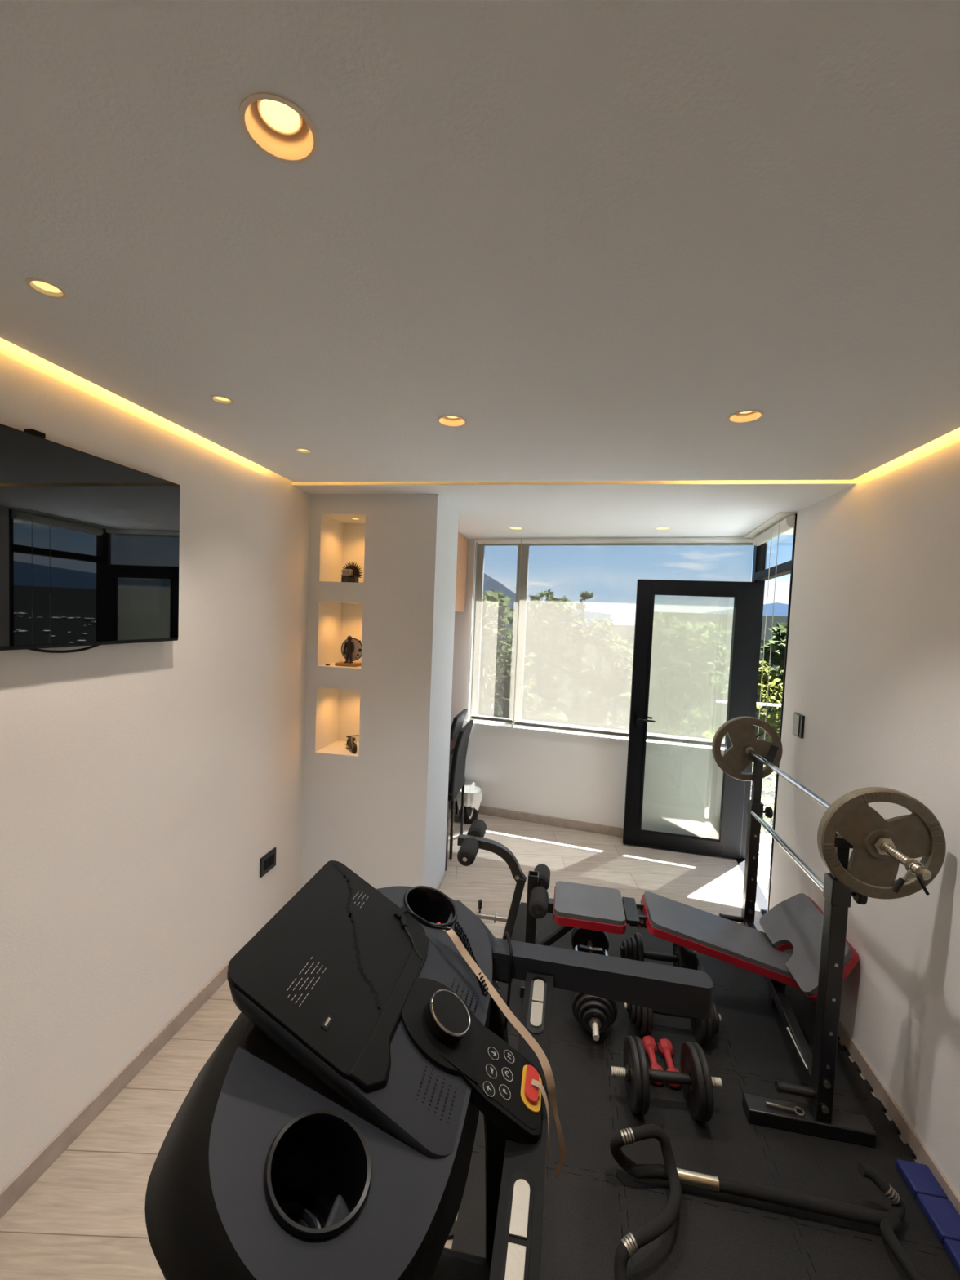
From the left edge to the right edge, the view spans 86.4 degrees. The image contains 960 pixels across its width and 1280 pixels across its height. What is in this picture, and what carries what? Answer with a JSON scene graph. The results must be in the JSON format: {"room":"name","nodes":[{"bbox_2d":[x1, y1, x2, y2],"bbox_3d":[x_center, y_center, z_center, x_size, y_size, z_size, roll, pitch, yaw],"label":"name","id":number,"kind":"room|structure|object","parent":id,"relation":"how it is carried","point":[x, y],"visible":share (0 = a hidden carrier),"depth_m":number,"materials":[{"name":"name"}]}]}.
{"room":"home gym","nodes":[
{"label":"home gym","id":0,"kind":"room"},
{"bbox_2d":[0,337,310,1191],"bbox_3d":[-1.319,0.301,1.718,0.150,2.620,6.600,3,3,10],"label":"wall","id":1,"kind":"structure","parent":0,"point":[145,787],"depth_m":1.86,"materials":[{"name":"white paint"}]},
{"bbox_2d":[0,423,179,653],"bbox_3d":[-1.241,-0.258,1.421,0.048,0.603,1.029,3,3,10],"label":"television","id":2,"kind":"object","parent":1,"relation":"attached to","point":[90,544],"visible":1,"depth_m":1.53,"materials":[{"name":"black glass"}]},
{"bbox_2d":[23,428,45,438],"bbox_3d":[-1.223,-0.566,1.405,0.027,0.016,0.040,3,3,10],"label":"webcam","id":3,"kind":"object","parent":2,"relation":"on","point":[31,431],"visible":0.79,"depth_m":1.39,"materials":[{"name":"black plastic"}]},
{"bbox_2d":[0,958,231,1218],"bbox_3d":[-1.452,1.615,0.862,0.010,0.072,4.457,3,3,10],"label":"baseboard","id":4,"kind":"structure","parent":1,"relation":"attached to","point":[38,1165],"depth_m":1.75,"materials":[{"name":"wood"}]},
{"bbox_2d":[259,847,275,877],"bbox_3d":[-1.113,1.167,2.688,0.010,0.100,0.137,3,3,10],"label":"power outlet","id":5,"kind":"object","parent":1,"relation":"attached to","point":[268,861],"visible":1,"depth_m":2.68,"materials":[{"name":"black plastic"}]},
{"bbox_2d":[263,853,274,871],"bbox_3d":[-1.108,1.168,2.689,0.002,0.050,0.090,3,3,10],"label":"socket","id":6,"kind":"object","parent":5,"relation":"attached to","point":[268,860],"depth_m":2.69,"materials":[{"name":"black plastic"}]},
{"bbox_2d":[300,493,458,888],"bbox_3d":[-0.606,0.366,3.196,0.756,2.400,0.536,3,3,10],"label":"wall","id":7,"kind":"structure","parent":0,"point":[379,811],"depth_m":2.94,"materials":[{"name":"white paint"}]},
{"bbox_2d":[334,635,361,666],"bbox_3d":[-0.775,0.064,3.043,0.148,0.181,0.086,3,3,10],"label":"statuette","id":8,"kind":"object","parent":7,"relation":"on","point":[351,648],"visible":0.96,"depth_m":3.03,"materials":[{"name":"brown metal"}]},
{"bbox_2d":[341,561,362,582],"bbox_3d":[-0.760,-0.399,2.992,0.142,0.131,0.060,3,3,10],"label":"ornament","id":9,"kind":"object","parent":7,"relation":"on","point":[351,573],"visible":0.91,"depth_m":2.98,"materials":[{"name":"brown metal"}]},
{"bbox_2d":[344,735,359,753],"bbox_3d":[-0.774,0.614,3.069,0.078,0.099,0.172,0,4,-43],"label":"motorcycle","id":10,"kind":"object","parent":7,"relation":"in","point":[350,744],"visible":0.99,"depth_m":3.04,"materials":[{"name":"brown metal"}]},
{"bbox_2d":[436,871,446,889],"bbox_3d":[-0.644,1.528,3.248,0.756,0.072,0.546,3,3,10],"label":"baseboard","id":11,"kind":"structure","parent":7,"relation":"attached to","point":[445,872],"depth_m":3.34,"materials":[{"name":"wood"}]},
{"bbox_2d":[0,808,918,1279],"bbox_3d":[0.651,1.813,1.346,4.402,0.200,6.520,3,3,10],"label":"floor","id":12,"kind":"structure","parent":0,"point":[83,1218],"depth_m":1.85,"materials":[{"name":"brown wood"}]},
{"bbox_2d":[444,733,458,871],"bbox_3d":[-0.498,1.158,3.974,0.740,0.750,0.950,3,3,10],"label":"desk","id":13,"kind":"object","parent":12,"relation":"on","point":[452,742],"visible":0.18,"depth_m":3.48,"materials":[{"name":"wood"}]},
{"bbox_2d":[447,708,467,817],"bbox_3d":[-0.390,1.056,4.301,0.467,0.930,0.420,3,3,10],"label":"desk chair","id":14,"kind":"object","parent":12,"relation":"on","point":[458,721],"visible":0.28,"depth_m":4.13,"materials":[{"name":"grey leather"}]},
{"bbox_2d":[447,720,474,859],"bbox_3d":[-0.328,1.082,3.844,0.467,0.930,0.420,3,3,10],"label":"desk chair","id":15,"kind":"object","parent":12,"relation":"on","point":[456,780],"visible":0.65,"depth_m":3.68,"materials":[{"name":"black plastic"}]},
{"bbox_2d":[455,785,483,824],"bbox_3d":[-0.096,1.382,4.335,0.226,0.300,0.228,0,4,-41],"label":"waste bin","id":16,"kind":"object","parent":12,"relation":"on","point":[473,794],"visible":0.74,"depth_m":4.26,"materials":[{"name":"black"}]},
{"bbox_2d":[447,902,959,1279],"bbox_3d":[0.762,1.677,2.027,1.481,0.012,1.968,3,3,10],"label":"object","id":17,"kind":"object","parent":12,"relation":"on","point":[821,1167],"depth_m":1.65,"materials":[{"name":"rubber"}]},
{"bbox_2d":[144,860,713,1279],"bbox_3d":[0.320,1.130,0.914,1.613,1.154,0.874,3,3,10],"label":"treadmill","id":18,"kind":"object","parent":17,"relation":"on","point":[329,1133],"visible":0.98,"depth_m":0.81,"materials":[{"name":"black plastic"}]},
{"bbox_2d":[286,956,325,1006],"bbox_3d":[-0.301,0.589,0.885,0.028,0.017,0.094,3,3,10],"label":"speaker grille","id":19,"kind":"object","parent":18,"relation":"attached to","point":[305,981],"depth_m":0.88,"materials":[{"name":"grey plastic"}]},
{"bbox_2d":[208,885,492,1279],"bbox_3d":[-0.186,0.710,0.985,0.377,0.144,0.830,3,3,10],"label":"treadmill console","id":20,"kind":"object","parent":18,"relation":"on","point":[375,1113],"depth_m":0.77,"materials":[{"name":"black plastic"}]},
{"bbox_2d":[394,906,463,959],"bbox_3d":[-0.121,0.658,1.164,0.117,0.087,0.140,5,4,42],"label":"cable","id":21,"kind":"object","parent":18,"relation":"on","point":[400,913],"visible":0.94,"depth_m":1.16,"materials":[{"name":"black plastic"}]},
{"bbox_2d":[415,1066,457,1123],"bbox_3d":[-0.072,0.753,0.849,0.056,0.034,0.065,3,3,10],"label":"speaker grille","id":22,"kind":"object","parent":18,"relation":"attached to","point":[436,1091],"depth_m":0.85,"materials":[{"name":"black plastic"}]},
{"bbox_2d":[431,1247,491,1279],"bbox_3d":[-0.126,1.577,1.012,0.400,0.140,0.540,3,3,10],"label":"hood","id":23,"kind":"object","parent":18,"relation":"attached to","point":[452,1264],"depth_m":1.22,"materials":[{"name":"black plastic"}]},
{"bbox_2d":[450,977,479,1015],"bbox_3d":[-0.034,0.744,1.063,0.056,0.034,0.065,3,3,10],"label":"speaker grille","id":24,"kind":"object","parent":18,"relation":"attached to","point":[466,992],"depth_m":1.08,"materials":[{"name":"black plastic"}]},
{"bbox_2d":[453,920,488,996],"bbox_3d":[-0.020,0.712,1.151,0.019,0.072,0.171,1,3,-25],"label":"coiled cord","id":25,"kind":"object","parent":18,"relation":"on","point":[465,944],"visible":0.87,"depth_m":1.16,"materials":[{"name":"black plastic"}]},
{"bbox_2d":[441,926,565,1177],"bbox_3d":[0.024,0.907,1.087,0.313,0.486,0.130,4,3,23],"label":"strap","id":26,"kind":"object","parent":18,"relation":"hanging from","point":[544,1061],"visible":0.98,"depth_m":1.04,"materials":[{"name":"brown fabric"}]},
{"bbox_2d":[500,931,512,1034],"bbox_3d":[0.062,0.907,1.358,0.032,0.242,0.140,2,3,0],"label":"cable","id":27,"kind":"object","parent":18,"relation":"hanging from","point":[505,934],"visible":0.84,"depth_m":1.29,"materials":[{"name":"black plastic"}]},
{"bbox_2d":[531,1079,549,1182],"bbox_3d":[0.114,0.882,0.924,0.024,0.118,0.080,1,3,-20],"label":"lanyard","id":28,"kind":"object","parent":18,"relation":"attached to","point":[534,1082],"visible":1,"depth_m":0.93,"materials":[{"name":"brown fabric"}]},
{"bbox_2d":[571,927,617,1040],"bbox_3d":[0.518,1.549,2.360,0.188,0.188,0.710,3,3,10],"label":"dumbbell","id":29,"kind":"object","parent":17,"relation":"on","point":[596,1015],"visible":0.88,"depth_m":2.14,"materials":[{"name":"black metal"}]},
{"bbox_2d":[641,1035,664,1085],"bbox_3d":[0.678,1.642,2.002,0.058,0.058,0.184,3,3,6],"label":"dumbbell","id":30,"kind":"object","parent":17,"relation":"on","point":[650,1046],"visible":0.67,"depth_m":2.03,"materials":[{"name":"red"}]},
{"bbox_2d":[619,932,698,969],"bbox_3d":[0.880,1.559,2.519,0.375,0.184,0.194,3,3,10],"label":"dumbbell","id":31,"kind":"object","parent":17,"relation":"on","point":[632,948],"visible":0.83,"depth_m":2.50,"materials":[{"name":"black metal"}]},
{"bbox_2d":[457,744,876,1147],"bbox_3d":[0.725,1.099,2.377,1.723,1.103,1.135,3,3,10],"label":"weight bench","id":32,"kind":"object","parent":17,"relation":"on","point":[806,948],"visible":0.94,"depth_m":2.28,"materials":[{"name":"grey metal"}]},
{"bbox_2d":[744,746,931,879],"bbox_3d":[1.385,0.628,2.249,0.060,0.052,1.640,3,3,9],"label":"barbell","id":33,"kind":"object","parent":32,"relation":"on","point":[883,846],"visible":0.56,"depth_m":1.63,"materials":[{"name":"silver metal"}]},
{"bbox_2d":[711,716,782,781],"bbox_3d":[1.478,0.603,2.835,0.356,0.356,0.043,3,3,10],"label":"weight plate","id":34,"kind":"object","parent":33,"relation":"on","point":[741,734],"visible":0.81,"depth_m":2.83,"materials":[{"name":"metal"}]},
{"bbox_2d":[817,786,946,899],"bbox_3d":[1.290,0.654,1.651,0.356,0.356,0.043,3,3,10],"label":"weight plate","id":35,"kind":"object","parent":33,"relation":"on","point":[868,873],"visible":0.88,"depth_m":1.64,"materials":[{"name":"metal"}]},
{"bbox_2d":[891,857,929,894],"bbox_3d":[1.260,0.692,1.493,0.112,0.104,0.029,2,3,3],"label":"clip","id":36,"kind":"object","parent":33,"relation":"attached to","point":[900,882],"visible":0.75,"depth_m":1.49,"materials":[{"name":"silver metal"}]},
{"bbox_2d":[611,1035,722,1121],"bbox_3d":[0.668,1.569,1.837,0.384,0.216,0.216,3,3,4],"label":"dumbbell","id":37,"kind":"object","parent":17,"relation":"on","point":[696,1080],"visible":1,"depth_m":1.81,"materials":[{"name":"black rubber"}]},
{"bbox_2d":[657,1038,681,1088],"bbox_3d":[0.739,1.645,1.992,0.058,0.058,0.184,3,3,8],"label":"dumbbell","id":38,"kind":"object","parent":17,"relation":"on","point":[665,1047],"visible":0.69,"depth_m":2.03,"materials":[{"name":"red rubber"}]},
{"bbox_2d":[623,1000,721,1044],"bbox_3d":[0.810,1.568,2.161,0.390,0.194,0.205,3,3,10],"label":"dumbbell","id":39,"kind":"object","parent":17,"relation":"on","point":[642,1017],"visible":0.59,"depth_m":2.10,"materials":[{"name":"black metal"}]},
{"bbox_2d":[609,1124,924,1279],"bbox_3d":[0.798,1.615,1.471,0.913,0.142,0.332,2,3,-2],"label":"bar","id":40,"kind":"object","parent":17,"relation":"on","point":[890,1222],"visible":1,"depth_m":1.51,"materials":[{"name":"black metal"}]},
{"bbox_2d":[895,1159,959,1273],"bbox_3d":[1.327,1.717,1.264,0.091,0.030,0.800,3,3,10],"label":"mat","id":41,"kind":"object","parent":17,"relation":"on","point":[939,1211],"visible":1,"depth_m":1.53,"materials":[{"name":"blue fabric"}]},
{"bbox_2d":[0,0,959,482],"bbox_3d":[-0.039,-0.678,0.385,2.636,0.012,4.202,3,3,10],"label":"ceiling","id":42,"kind":"structure","parent":0,"point":[593,237],"depth_m":0.86,"materials":[{"name":"white paint"}]},
{"bbox_2d":[25,277,67,298],"bbox_3d":[-0.914,-0.765,1.079,0.068,0.048,0.068,3,3,10],"label":"recessed light","id":43,"kind":"object","parent":42,"relation":"in","point":[46,288],"visible":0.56,"depth_m":1.09,"materials":[{"name":"beige metal"}]},
{"bbox_2d":[209,395,233,404],"bbox_3d":[-0.822,-0.789,1.631,0.068,0.048,0.068,3,3,10],"label":"recessed light","id":44,"kind":"object","parent":42,"relation":"in","point":[217,398],"visible":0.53,"depth_m":1.64,"materials":[{"name":"beige"}]},
{"bbox_2d":[239,92,319,164],"bbox_3d":[-0.272,-0.733,0.698,0.102,0.076,0.102,3,3,10],"label":"recessed light","id":45,"kind":"object","parent":42,"relation":"in","point":[273,124],"visible":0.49,"depth_m":0.72,"materials":[{"name":"beige metal"}]},
{"bbox_2d":[294,448,311,453],"bbox_3d":[-0.734,-0.810,2.128,0.068,0.048,0.068,3,3,10],"label":"recessed light","id":46,"kind":"object","parent":42,"relation":"in","point":[304,451],"visible":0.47,"depth_m":2.14,"materials":[{"name":"beige"}]},
{"bbox_2d":[436,414,466,426],"bbox_3d":[-0.093,-0.778,1.731,0.102,0.076,0.102,3,3,10],"label":"recessed light","id":47,"kind":"object","parent":42,"relation":"in","point":[450,420],"visible":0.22,"depth_m":1.76,"materials":[{"name":"beige metal"}]},
{"bbox_2d":[727,409,764,422],"bbox_3d":[0.829,-0.733,1.594,0.102,0.076,0.102,3,3,10],"label":"recessed light","id":48,"kind":"object","parent":42,"relation":"in","point":[748,415],"visible":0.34,"depth_m":1.62,"materials":[{"name":"beige"}]},
{"bbox_2d":[292,477,857,538],"bbox_3d":[0.565,-0.882,3.466,2.847,0.160,1.968,3,3,10],"label":"ceiling","id":49,"kind":"structure","parent":0,"point":[556,508],"depth_m":2.86,"materials":[{"name":"white paint"}]},
{"bbox_2d":[509,526,523,529],"bbox_3d":[0.269,-0.867,3.796,0.102,0.076,0.102,3,3,10],"label":"recessed light","id":50,"kind":"object","parent":49,"relation":"in","point":[513,527],"visible":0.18,"depth_m":3.83,"materials":[{"name":"beige"}]},
{"bbox_2d":[655,526,671,529],"bbox_3d":[1.274,-0.813,3.552,0.102,0.076,0.102,3,3,10],"label":"recessed light","id":51,"kind":"object","parent":49,"relation":"in","point":[660,527],"visible":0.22,"depth_m":3.59,"materials":[{"name":"beige"}]},
{"bbox_2d":[450,538,724,839],"bbox_3d":[0.658,0.251,4.324,2.894,2.620,0.153,3,3,18],"label":"wall","id":52,"kind":"structure","parent":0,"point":[559,775],"depth_m":4.24,"materials":[{"name":"white paint"}]},
{"bbox_2d":[454,532,467,612],"bbox_3d":[-0.507,-0.550,3.958,0.600,0.630,1.060,3,3,10],"label":"upper cabinet","id":53,"kind":"object","parent":52,"relation":"attached to","point":[462,541],"visible":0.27,"depth_m":4.23,"materials":[{"name":"brown wood"}]},
{"bbox_2d":[466,538,521,724],"bbox_3d":[0.111,-0.045,4.376,0.421,1.631,0.042,3,3,18],"label":"roller blind","id":54,"kind":"object","parent":52,"relation":"attached to","point":[498,559],"visible":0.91,"depth_m":4.37,"materials":[{"name":"white fabric"}]},
{"bbox_2d":[448,800,623,837],"bbox_3d":[0.571,1.523,4.317,2.829,0.075,0.010,3,3,18],"label":"baseboard","id":55,"kind":"structure","parent":52,"relation":"attached to","point":[484,810],"depth_m":4.30,"materials":[{"name":"wood"}]},
{"bbox_2d":[470,537,754,747],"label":"window","id":56,"kind":"structure","parent":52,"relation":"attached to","point":[578,596],"depth_m":4.07,"materials":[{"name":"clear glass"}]},
{"bbox_2d":[735,513,797,915],"bbox_3d":[1.893,0.459,3.386,0.070,2.401,0.954,3,3,15],"label":"window","id":57,"kind":"structure","parent":52,"relation":"attached to","point":[760,574],"depth_m":3.70,"materials":[{"name":"black metal"}]},
{"bbox_2d":[622,579,759,858],"bbox_3d":[1.575,0.583,3.883,0.839,2.053,0.160,3,3,10],"label":"door","id":58,"kind":"structure","parent":57,"relation":"attached to","point":[745,594],"depth_m":3.84,"materials":[{"name":"black metal"}]},
{"bbox_2d":[756,702,781,706],"bbox_3d":[2.659,1.097,4.220,1.400,1.115,0.022,3,3,10],"label":"glass railing","id":59,"kind":"object","parent":57,"relation":"attached to","point":[757,704],"visible":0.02,"depth_m":4.23,"materials":[{"name":"white glass"}]},
{"bbox_2d":[744,511,797,740],"bbox_3d":[1.826,0.432,3.365,0.120,2.349,0.860,3,3,15],"label":"roller blind","id":60,"kind":"object","parent":57,"relation":"attached to","point":[781,522],"visible":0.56,"depth_m":3.16,"materials":[{"name":"white fabric"}]},
{"bbox_2d":[780,527,793,534],"bbox_3d":[0.767,-0.957,1.225,4.402,0.450,6.657,3,3,10],"label":"roof slab","id":61,"kind":"structure","parent":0,"point":[790,531],"depth_m":3.80,"materials":[{"name":"white"}]},
{"bbox_2d":[768,427,959,1197],"bbox_3d":[1.390,0.475,0.447,0.170,2.620,5.020,3,3,10],"label":"wall","id":62,"kind":"structure","parent":0,"point":[873,666],"depth_m":1.95,"materials":[{"name":"white paint"}]},
{"bbox_2d":[792,711,804,738],"bbox_3d":[1.691,0.452,2.717,0.016,0.120,0.103,3,3,10],"label":"light switch","id":63,"kind":"object","parent":62,"relation":"attached to","point":[798,722],"visible":1,"depth_m":2.70,"materials":[{"name":"black"}]},
{"bbox_2d":[838,1018,959,1214],"bbox_3d":[1.263,1.739,0.600,0.010,0.072,4.870,3,3,10],"label":"baseboard","id":64,"kind":"structure","parent":62,"relation":"attached to","point":[908,1135],"depth_m":1.80,"materials":[{"name":"wood"}]},
{"label":"outside","id":65,"kind":"structure","parent":0,"visible":0},
{"bbox_2d":[760,615,787,668],"bbox_3d":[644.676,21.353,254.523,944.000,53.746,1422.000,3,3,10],"label":"slope","id":66,"kind":"structure","parent":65,"point":[769,618],"depth_m":778.93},
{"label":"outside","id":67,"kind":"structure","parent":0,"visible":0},
{"bbox_3d":[45.617,16.455,33.343,200.000,24.509,140.000,3,3,10],"label":"hillside","id":68,"kind":"object","parent":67,"visible":0},
{"bbox_2d":[750,794,774,834],"bbox_3d":[3.748,3.870,6.714,1.625,3.420,2.325,0,4,-36],"label":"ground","id":69,"kind":"structure","parent":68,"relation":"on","point":[766,799],"depth_m":6.93,"materials":[{"name":"green plant"}]},
{"bbox_2d":[750,762,776,826],"bbox_3d":[4.716,3.848,8.325,2.625,4.375,1.831,3,3,10],"label":"tree","id":70,"kind":"object","parent":68,"relation":"on","point":[768,788],"visible":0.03,"depth_m":8.15,"materials":[{"name":"green plant"}]},
{"bbox_2d":[752,658,782,805],"bbox_3d":[5.747,3.425,10.616,2.813,6.082,2.214,3,3,10],"label":"tree","id":71,"kind":"object","parent":68,"relation":"on","point":[775,682],"visible":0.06,"depth_m":10.30,"materials":[{"name":"green plant"}]},
{"bbox_2d":[755,622,786,740],"bbox_3d":[6.524,3.120,11.374,1.561,7.068,1.788,5,4,39],"label":"tree","id":72,"kind":"object","parent":68,"relation":"on","point":[779,639],"visible":0.15,"depth_m":10.93,"materials":[{"name":"green plant"}]},
{"bbox_2d":[763,663,782,674],"bbox_3d":[9.199,4.296,16.993,4.927,7.236,5.126,3,3,10],"label":"tree","id":73,"kind":"object","parent":68,"relation":"on","point":[778,667],"visible":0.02,"depth_m":16.51,"materials":[{"name":"green plant"}]},
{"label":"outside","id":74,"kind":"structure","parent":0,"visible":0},
{"bbox_2d":[762,602,788,616],"bbox_3d":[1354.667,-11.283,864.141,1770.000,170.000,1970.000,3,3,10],"label":"mountain","id":75,"kind":"structure","parent":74,"point":[780,609],"depth_m":1563.52,"materials":[{"name":"blue"}]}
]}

